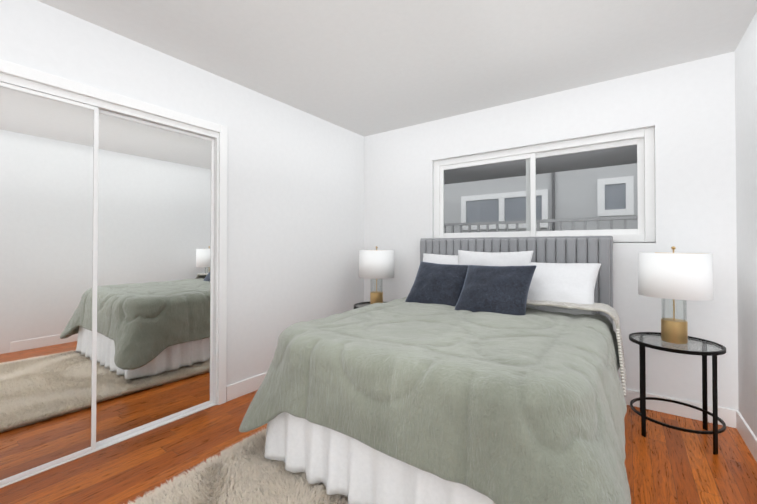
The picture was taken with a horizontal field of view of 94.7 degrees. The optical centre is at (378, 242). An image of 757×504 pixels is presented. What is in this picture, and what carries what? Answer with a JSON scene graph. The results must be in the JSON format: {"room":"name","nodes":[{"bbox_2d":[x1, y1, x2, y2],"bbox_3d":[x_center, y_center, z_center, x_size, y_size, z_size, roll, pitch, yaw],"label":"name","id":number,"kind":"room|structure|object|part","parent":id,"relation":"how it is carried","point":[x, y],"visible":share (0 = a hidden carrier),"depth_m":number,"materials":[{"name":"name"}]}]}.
{"room":"bedroom","nodes":[
{"label":"bedroom","id":0,"kind":"room"},
{"bbox_2d":[0,0,363,385],"bbox_3d":[-1.244,-0.021,2.618,0.120,2.440,3.550,0,-1,35],"label":"wall","id":1,"kind":"structure","parent":0,"point":[295,210],"depth_m":2.87,"materials":[{"name":"paint"}]},
{"bbox_2d":[0,86,93,480],"bbox_3d":[-1.929,0.196,1.585,0.014,1.923,1.011,0,-1,35],"label":"mirror","id":2,"kind":"object","parent":1,"relation":"attached to","point":[46,204],"visible":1,"depth_m":1.83,"materials":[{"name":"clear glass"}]},
{"bbox_2d":[0,403,215,487],"bbox_3d":[-1.734,1.187,1.871,0.060,0.010,1.761,0,-1,35],"label":"trim","id":3,"kind":"structure","parent":1,"relation":"attached to","point":[123,438],"depth_m":2.11,"materials":[{"name":"paint"}]},
{"bbox_2d":[0,59,219,484],"bbox_3d":[-1.726,0.148,1.875,0.080,2.063,1.785,0,-1,35],"label":"mirrored closet doors","id":4,"kind":"structure","parent":1,"relation":"in","point":[16,83],"depth_m":2.00,"materials":[{"name":"mirror glass"},{"name":"paint"}]},
{"bbox_3d":[-1.928,0.196,1.584,0.024,1.961,1.049,0,-1,35],"label":"door frame","id":5,"kind":"part","parent":4,"relation":"part of","materials":[{"name":"paint"}]},
{"bbox_3d":[-1.448,0.203,2.305,0.024,1.961,0.734,0,-1,35],"label":"door frame","id":6,"kind":"part","parent":4,"relation":"part of","materials":[{"name":"paint"}]},
{"bbox_2d":[96,113,210,441],"bbox_3d":[-1.449,0.203,2.306,0.014,1.923,0.696,0,-1,35],"label":"mirror","id":7,"kind":"object","parent":1,"relation":"attached to","point":[154,274],"visible":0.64,"depth_m":2.26,"materials":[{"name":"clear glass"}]},
{"bbox_2d":[213,133,218,404],"bbox_3d":[-1.242,0.192,2.619,0.120,2.015,0.012,0,-1,35],"label":"trim","id":8,"kind":"structure","parent":1,"relation":"attached to","point":[215,308],"depth_m":2.59,"materials":[{"name":"paint"}]},
{"bbox_2d":[218,125,227,404],"bbox_3d":[-1.165,0.162,2.609,0.018,2.075,0.060,0,-1,35],"label":"trim","id":9,"kind":"structure","parent":1,"relation":"attached to","point":[222,296],"depth_m":2.60,"materials":[{"name":"paint"}]},
{"bbox_2d":[226,372,266,401],"bbox_3d":[-0.657,1.149,3.315,0.014,0.115,1.686,0,-1,35],"label":"baseboard","id":10,"kind":"structure","parent":1,"relation":"attached to","point":[242,388],"depth_m":2.75,"materials":[{"name":"paint"}]},
{"bbox_2d":[0,390,756,503],"bbox_3d":[-0.352,1.241,1.815,4.090,0.100,4.040,0,-1,35],"label":"floor","id":11,"kind":"structure","parent":0,"point":[665,465],"depth_m":1.88,"materials":[{"name":"brown wood"}]},
{"bbox_2d":[123,426,347,503],"bbox_3d":[-0.079,1.165,1.498,1.835,0.044,2.351,0,-1,32],"label":"rug","id":12,"kind":"object","parent":11,"relation":"on","point":[245,471],"visible":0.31,"depth_m":1.67,"materials":[{"name":"beige fur"}]},
{"bbox_2d":[354,302,385,308],"bbox_3d":[-0.019,0.921,3.534,0.464,0.575,0.464,0,-1,35],"label":"nightstand","id":13,"kind":"object","parent":11,"relation":"on","point":[359,305],"visible":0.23,"depth_m":3.62,"materials":[{"name":"black metal"}]},
{"bbox_2d":[359,246,393,303],"bbox_3d":[-0.019,0.337,3.540,0.360,0.599,0.360,0,-1,35],"label":"lamp","id":14,"kind":"object","parent":13,"relation":"on","point":[376,264],"visible":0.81,"depth_m":3.40,"materials":[{"name":"white fabric"}]},
{"bbox_3d":[-0.019,0.215,3.542,0.360,0.273,0.360,0,-1,35],"label":"lamp shade","id":15,"kind":"part","parent":14,"relation":"part of","materials":[{"name":"white fabric"}]},
{"bbox_3d":[-0.019,0.424,3.539,0.124,0.154,0.124,0,-1,35],"label":"glass","id":16,"kind":"part","parent":14,"relation":"part of","materials":[{"name":"clear glass"}]},
{"bbox_2d":[239,236,630,503],"bbox_3d":[0.545,0.570,2.207,1.838,1.250,2.124,0,-1,35],"label":"bed","id":17,"kind":"object","parent":11,"relation":"on","point":[483,370],"visible":1,"depth_m":1.51,"materials":[{"name":"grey fabric"}]},
{"bbox_2d":[423,253,457,264],"bbox_3d":[0.649,0.309,3.117,0.680,0.433,0.243,0,-1,35],"label":"pillow","id":18,"kind":"object","parent":17,"relation":"on","point":[442,258],"depth_m":3.19,"materials":[{"name":"fabric"}]},
{"bbox_2d":[458,250,532,265],"bbox_3d":[0.918,0.292,2.857,0.664,0.475,0.219,0,-1,35],"label":"pillow","id":19,"kind":"object","parent":17,"relation":"on","point":[523,258],"depth_m":2.82,"materials":[{"name":"fabric"}]},
{"bbox_3d":[1.083,0.569,3.051,1.610,1.230,0.126,0,-1,35],"label":"headboard","id":20,"kind":"part","parent":17,"relation":"part of","materials":[{"name":"fabric"}]},
{"bbox_2d":[526,262,600,314],"bbox_3d":[1.241,0.334,2.569,0.693,0.383,0.319,0,-1,35],"label":"pillow","id":21,"kind":"object","parent":17,"relation":"on","point":[571,283],"depth_m":2.44,"materials":[{"name":"fabric"}]},
{"bbox_2d":[526,299,625,396],"bbox_3d":[1.233,0.625,2.261,0.604,0.448,0.447,0,-1,35],"label":"blanket","id":22,"kind":"object","parent":17,"relation":"on","point":[582,311],"depth_m":2.24,"materials":[{"name":"fabric"}]},
{"bbox_2d":[629,332,725,454],"bbox_3d":[1.862,0.907,2.194,0.464,0.575,0.464,0,-1,35],"label":"nightstand","id":23,"kind":"object","parent":11,"relation":"on","point":[704,348],"visible":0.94,"depth_m":2.15,"materials":[{"name":"black metal"}]},
{"bbox_2d":[638,246,712,343],"bbox_3d":[1.862,0.323,2.200,0.360,0.599,0.360,0,-1,35],"label":"lamp","id":24,"kind":"object","parent":23,"relation":"on","point":[674,276],"visible":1,"depth_m":2.09,"materials":[{"name":"white fabric"}]},
{"bbox_3d":[1.862,0.410,2.199,0.124,0.154,0.124,0,-1,35],"label":"glass","id":25,"kind":"part","parent":24,"relation":"part of","materials":[{"name":"clear glass"}]},
{"bbox_3d":[1.862,0.201,2.201,0.360,0.273,0.360,0,-1,35],"label":"lamp shade","id":26,"kind":"part","parent":24,"relation":"part of","materials":[{"name":"white fabric"}]},
{"bbox_2d":[37,0,756,136],"bbox_3d":[-0.352,-1.299,1.841,4.090,0.100,4.040,0,-1,35],"label":"ceiling","id":27,"kind":"structure","parent":0,"point":[364,68],"depth_m":2.18,"materials":[{"name":"paint"}]},
{"bbox_2d":[364,51,737,409],"bbox_3d":[1.111,-0.015,3.192,3.290,2.440,0.120,0,-1,35],"label":"wall","id":28,"kind":"structure","parent":0,"point":[695,169],"depth_m":2.52,"materials":[{"name":"paint"}]},
{"bbox_2d":[444,145,636,184],"bbox_3d":[1.675,-0.881,3.604,5.500,0.120,1.170,0,-1,35],"label":"eave","id":29,"kind":"object","parent":28,"relation":"attached to","point":[594,161],"depth_m":3.71},
{"bbox_2d":[434,127,655,242],"bbox_3d":[1.293,-0.414,3.055,1.770,0.844,0.100,0,-1,35],"label":"sliding window","id":30,"kind":"structure","parent":28,"relation":"in","point":[643,139],"depth_m":2.90,"materials":[{"name":"paint"}]},
{"bbox_3d":[0.991,-0.414,3.276,0.822,0.640,0.006,0,-1,35],"label":"sash glass","id":31,"kind":"part","parent":30,"relation":"part of","materials":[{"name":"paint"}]},
{"bbox_3d":[0.991,-0.414,3.276,0.902,0.720,0.020,0,-1,35],"label":"sash frame","id":32,"kind":"part","parent":30,"relation":"part of","materials":[{"name":"paint"}]},
{"bbox_3d":[1.643,-0.419,2.842,0.832,0.720,0.020,0,-1,35],"label":"sash frame","id":33,"kind":"part","parent":30,"relation":"part of","materials":[{"name":"paint"}]},
{"bbox_3d":[1.643,-0.419,2.842,0.752,0.640,0.006,0,-1,35],"label":"sash glass","id":34,"kind":"part","parent":30,"relation":"part of","materials":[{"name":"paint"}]},
{"bbox_2d":[624,389,737,427],"bbox_3d":[1.073,1.147,3.126,3.050,0.115,0.014,0,-1,35],"label":"baseboard","id":35,"kind":"structure","parent":28,"relation":"attached to","point":[727,416],"depth_m":2.40,"materials":[{"name":"paint"}]},
{"bbox_2d":[735,12,756,436],"bbox_3d":[1.230,-0.041,0.628,0.120,2.440,3.920,0,-1,35],"label":"wall","id":36,"kind":"structure","parent":0,"point":[746,120],"depth_m":2.06,"materials":[{"name":"paint"}]},
{"bbox_2d":[736,411,756,461],"bbox_3d":[1.612,1.128,1.268,0.014,0.115,2.386,0,-1,35],"label":"baseboard","id":37,"kind":"structure","parent":36,"relation":"attached to","point":[747,434],"depth_m":2.05,"materials":[{"name":"paint"}]},
{"label":"outside","id":38,"kind":"structure","parent":0,"visible":0},
{"bbox_3d":[3.703,1.313,6.858,15.000,0.100,8.880,0,-1,35],"label":"ground","id":39,"kind":"structure","parent":38,"visible":0},
{"bbox_2d":[444,216,637,232],"bbox_3d":[2.633,0.461,4.504,12.000,1.555,0.070,0,-1,35],"label":"fence","id":40,"kind":"object","parent":39,"relation":"on","point":[487,224],"depth_m":4.72,"materials":[{"name":"grey wood"}]},
{"bbox_2d":[444,163,637,232],"bbox_3d":[3.640,-1.507,5.937,14.000,5.520,0.300,0,-1,35],"label":"neighbor house","id":41,"kind":"structure","parent":39,"relation":"on","point":[454,203],"depth_m":6.04,"materials":[{"name":"grey paint"}]},
{"bbox_2d":[461,189,548,229],"bbox_3d":[2.345,-0.600,6.635,1.610,0.680,0.049,0,-1,35],"label":"trim","id":42,"kind":"structure","parent":41,"relation":"attached to","point":[545,215],"depth_m":6.61,"materials":[{"name":"white wood"}]},
{"bbox_2d":[466,183,625,222],"bbox_3d":[2.850,-0.648,6.293,2.630,0.570,0.018,0,-1,35],"label":"window","id":43,"kind":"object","parent":41,"relation":"attached to","point":[484,216],"depth_m":6.51,"materials":[{"name":"grey glass"}]},
{"bbox_3d":[2.353,-0.600,6.647,1.410,0.480,0.018,0,-1,35],"label":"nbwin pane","id":44,"kind":"part","parent":43,"relation":"part of","materials":[{"name":"grey glass"}]},
{"bbox_3d":[3.807,-0.735,5.612,0.280,0.410,0.018,0,-1,35],"label":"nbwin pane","id":45,"kind":"part","parent":43,"relation":"part of","materials":[{"name":"grey glass"}]},
{"bbox_2d":[552,172,554,230],"bbox_3d":[3.067,-0.405,6.118,0.045,3.320,0.049,0,-1,35],"label":"downspout","id":46,"kind":"object","parent":41,"relation":"attached to","point":[553,200],"depth_m":6.10,"materials":[{"name":"grey metal"}]},
{"bbox_2d":[597,176,633,216],"bbox_3d":[3.798,-0.735,5.601,0.480,0.610,0.049,0,-1,35],"label":"window trim","id":47,"kind":"structure","parent":41,"relation":"attached to","point":[618,181],"depth_m":5.57,"materials":[{"name":"white wood"}]}
]}

